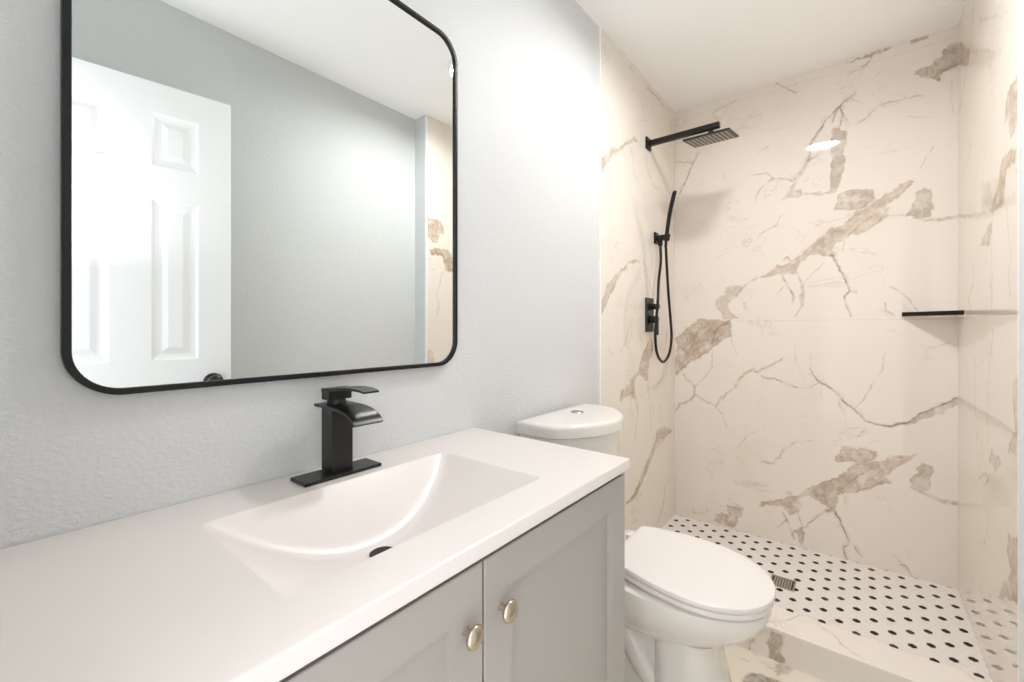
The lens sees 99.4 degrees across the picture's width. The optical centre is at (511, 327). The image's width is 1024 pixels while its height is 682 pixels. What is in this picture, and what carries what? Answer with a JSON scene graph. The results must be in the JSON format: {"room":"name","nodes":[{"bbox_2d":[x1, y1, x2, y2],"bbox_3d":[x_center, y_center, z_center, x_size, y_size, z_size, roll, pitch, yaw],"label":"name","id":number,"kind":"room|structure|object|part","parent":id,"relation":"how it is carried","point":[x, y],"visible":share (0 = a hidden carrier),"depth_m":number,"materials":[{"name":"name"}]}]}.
{"room":"bathroom","nodes":[
{"label":"bathroom","id":0,"kind":"room"},
{"bbox_2d":[0,0,674,549],"bbox_3d":[0.064,-0.056,1.547,0.108,2.461,2.772,0,0,39],"label":"wall","id":1,"kind":"structure","parent":0,"point":[74,456],"depth_m":1.27,"materials":[{"name":"paint"}]},
{"bbox_2d":[60,0,457,394],"bbox_3d":[-0.390,-0.340,0.893,0.020,0.878,0.750,0,0,39],"label":"wall mirror","id":2,"kind":"object","parent":1,"relation":"attached to","point":[252,191],"visible":1,"depth_m":0.78,"materials":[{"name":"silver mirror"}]},
{"bbox_2d":[598,26,600,404],"bbox_3d":[0.355,-0.076,1.869,0.059,2.421,0.009,0,0,39],"label":"trim","id":3,"kind":"structure","parent":1,"relation":"attached to","point":[599,27],"depth_m":1.85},
{"bbox_2d":[645,298,659,334],"bbox_3d":[0.737,-0.060,2.254,0.057,0.193,0.099,0,0,39],"label":"shower valve","id":4,"kind":"object","parent":1,"relation":"attached to","point":[650,306],"visible":0.83,"depth_m":2.24,"materials":[{"name":"black metal"}]},
{"bbox_3d":[0.719,-0.068,2.268,0.010,0.177,0.099,0,0,39],"label":"plate","id":5,"kind":"part","parent":4,"relation":"part of","materials":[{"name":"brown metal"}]},
{"bbox_3d":[0.736,-0.043,2.250,0.042,0.048,0.048,0,0,39],"label":"mixer knob","id":6,"kind":"part","parent":4,"relation":"part of","materials":[{"name":"black metal"}]},
{"bbox_3d":[0.739,-0.111,2.248,0.048,0.038,0.038,0,0,39],"label":"diverter knob","id":7,"kind":"part","parent":4,"relation":"part of","materials":[{"name":"black metal"}]},
{"bbox_3d":[0.750,-0.013,2.239,0.010,0.098,0.018,0,0,39],"label":"lever","id":8,"kind":"part","parent":4,"relation":"part of","materials":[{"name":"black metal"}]},
{"bbox_2d":[654,190,676,362],"bbox_3d":[0.798,-0.263,2.260,0.113,0.894,0.318,0,0,18],"label":"shower","id":9,"kind":"object","parent":1,"relation":"attached to","point":[658,239],"visible":1,"depth_m":2.28,"materials":[{"name":"black metal"}]},
{"bbox_3d":[0.777,-0.483,2.339,0.012,0.060,0.046,0,0,39],"label":"wall plate","id":10,"kind":"part","parent":9,"relation":"part of","materials":[{"name":"black metal"}]},
{"bbox_2d":[646,121,738,150],"bbox_3d":[0.866,-0.935,2.132,0.410,0.104,0.200,0,0,39],"label":"shower","id":11,"kind":"object","parent":1,"relation":"attached to","point":[711,137],"visible":1,"depth_m":2.09,"materials":[{"name":"black metal"}]},
{"bbox_3d":[0.845,-0.957,2.149,0.340,0.026,0.026,0,0,39],"label":"arm","id":12,"kind":"part","parent":11,"relation":"part of","materials":[{"name":"black metal"}]},
{"bbox_3d":[0.947,-0.903,2.067,0.202,0.041,0.200,0,0,39],"label":"head plate","id":13,"kind":"part","parent":11,"relation":"part of","materials":[{"name":"black metal"}]},
{"bbox_2d":[736,606,991,681],"bbox_3d":[0.903,1.079,1.557,1.188,0.111,0.140,0,0,39],"label":"shower curb","id":14,"kind":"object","parent":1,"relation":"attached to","point":[824,652],"depth_m":1.40,"materials":[{"name":"stone"}]},
{"bbox_2d":[576,0,965,112],"bbox_3d":[0.638,-1.327,1.150,1.502,0.080,2.872,0,0,39],"label":"ceiling","id":15,"kind":"structure","parent":0,"point":[693,53],"depth_m":1.90,"materials":[{"name":"paint"}]},
{"bbox_2d":[724,644,824,681],"bbox_3d":[0.329,1.155,0.765,1.302,0.040,1.865,0,0,39],"label":"floor","id":16,"kind":"structure","parent":0,"point":[745,665],"depth_m":1.44,"materials":[{"name":"tile"}]},
{"bbox_2d":[279,472,624,681],"bbox_3d":[-0.206,0.723,0.739,0.486,0.822,0.917,0,0,39],"label":"vanity cabinet","id":17,"kind":"object","parent":16,"relation":"on","point":[548,604],"visible":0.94,"depth_m":0.68,"materials":[{"name":"grey paint"}]},
{"bbox_2d":[0,428,629,681],"bbox_3d":[-0.215,0.346,0.747,0.475,0.118,0.927,0,0,39],"label":"countertop","id":18,"kind":"structure","parent":17,"relation":"on","point":[258,582],"depth_m":0.54,"materials":[{"name":"white stone"}]},
{"bbox_2d":[290,386,382,487],"bbox_3d":[-0.308,0.199,0.830,0.158,0.177,0.160,0,0,39],"label":"faucet","id":19,"kind":"object","parent":18,"relation":"on","point":[340,415],"visible":1,"depth_m":0.84,"materials":[{"name":"black metal"}]},
{"bbox_3d":[-0.344,0.284,0.860,0.058,0.006,0.160,0,0,39],"label":"plate","id":20,"kind":"part","parent":19,"relation":"part of","materials":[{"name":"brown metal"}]},
{"bbox_3d":[-0.348,0.130,0.863,0.028,0.021,0.049,0,0,39],"label":"handle","id":21,"kind":"part","parent":19,"relation":"part of","materials":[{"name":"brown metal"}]},
{"bbox_3d":[-0.315,0.162,0.833,0.144,0.028,0.060,0,0,39],"label":"spout","id":22,"kind":"part","parent":19,"relation":"part of","materials":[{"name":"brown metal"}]},
{"bbox_3d":[-0.303,0.118,0.826,0.145,0.016,0.049,0,0,39],"label":"lever","id":23,"kind":"part","parent":19,"relation":"part of","materials":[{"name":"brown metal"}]},
{"bbox_3d":[-0.189,0.678,0.428,0.018,0.713,0.451,0,0,39],"label":"door","id":24,"kind":"part","parent":17,"relation":"part of","materials":[{"name":"grey paint"}]},
{"bbox_3d":[-0.052,0.399,0.563,0.027,0.031,0.031,0,0,39],"label":"knob","id":25,"kind":"part","parent":17,"relation":"part of","materials":[{"name":"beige metal"}]},
{"bbox_3d":[-0.007,0.401,0.619,0.027,0.031,0.031,0,0,39],"label":"knob","id":26,"kind":"part","parent":17,"relation":"part of","materials":[{"name":"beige metal"}]},
{"bbox_3d":[0.097,0.678,0.783,0.018,0.713,0.453,0,0,39],"label":"door","id":27,"kind":"part","parent":17,"relation":"part of","materials":[{"name":"grey paint"}]},
{"bbox_2d":[517,403,775,681],"bbox_3d":[0.413,0.712,1.331,0.680,0.844,0.426,0,0,39],"label":"toilet","id":28,"kind":"object","parent":16,"relation":"on","point":[688,598],"visible":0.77,"depth_m":1.19,"materials":[{"name":"white ceramic"}]},
{"bbox_3d":[0.240,0.530,1.471,0.223,0.402,0.408,0,0,39],"label":"tank","id":29,"kind":"part","parent":28,"relation":"part of","materials":[{"name":"white ceramic"}]},
{"bbox_3d":[0.242,0.315,1.469,0.240,0.042,0.426,0,0,39],"label":"tank lid","id":30,"kind":"part","parent":28,"relation":"part of","materials":[{"name":"white ceramic"}]},
{"bbox_3d":[0.519,0.703,1.246,0.400,0.035,0.344,0,0,39],"label":"seat","id":31,"kind":"part","parent":28,"relation":"part of","materials":[{"name":"white plastic"}]},
{"bbox_3d":[0.520,0.685,1.245,0.406,0.036,0.348,0,0,39],"label":"seat lid","id":32,"kind":"part","parent":28,"relation":"part of","materials":[{"name":"white plastic"}]},
{"bbox_2d":[675,26,957,588],"bbox_3d":[1.468,-0.076,2.260,1.208,2.421,0.100,0,0,39],"label":"wall","id":33,"kind":"structure","parent":0,"point":[811,414],"depth_m":2.12,"materials":[{"name":"tile"}]},
{"bbox_2d":[661,514,991,680],"bbox_3d":[1.169,1.144,1.888,1.188,0.061,0.856,0,0,39],"label":"floor","id":34,"kind":"structure","parent":0,"point":[924,619],"depth_m":1.79,"materials":[{"name":"white tile"}]},
{"bbox_2d":[771,574,795,591],"bbox_3d":[1.182,1.113,1.896,0.092,0.005,0.092,0,0,39],"label":"shower drain","id":35,"kind":"object","parent":34,"relation":"on","point":[788,584],"visible":0.89,"depth_m":1.89,"materials":[{"name":"metal"}]},
{"bbox_2d":[958,0,1017,681],"bbox_3d":[1.656,-0.076,1.462,0.105,2.421,0.908,0,0,39],"label":"wall","id":36,"kind":"structure","parent":0,"point":[987,29],"depth_m":1.43,"materials":[{"name":"tile"}]},
{"bbox_2d":[901,310,964,317],"bbox_3d":[1.779,-0.059,1.842,0.180,0.024,0.162,0,0,39],"label":"corner shelf","id":37,"kind":"object","parent":36,"relation":"attached to","point":[957,313],"visible":1,"depth_m":1.83,"materials":[{"name":"black metal"}]},
{"bbox_3d":[1.779,-0.052,1.842,0.180,0.010,0.162,0,0,39],"label":"shelf plate","id":38,"kind":"part","parent":37,"relation":"part of","materials":[{"name":"black metal"}]},
{"bbox_3d":[1.374,-0.076,1.101,0.094,2.421,0.009,0,0,39],"label":"wall","id":39,"kind":"structure","parent":0,"visible":0},
{"bbox_2d":[1018,0,1023,681],"bbox_3d":[1.333,-0.076,1.135,0.013,2.421,0.009,0,0,39],"label":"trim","id":40,"kind":"structure","parent":39,"relation":"attached to","point":[1020,2],"depth_m":1.13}
]}

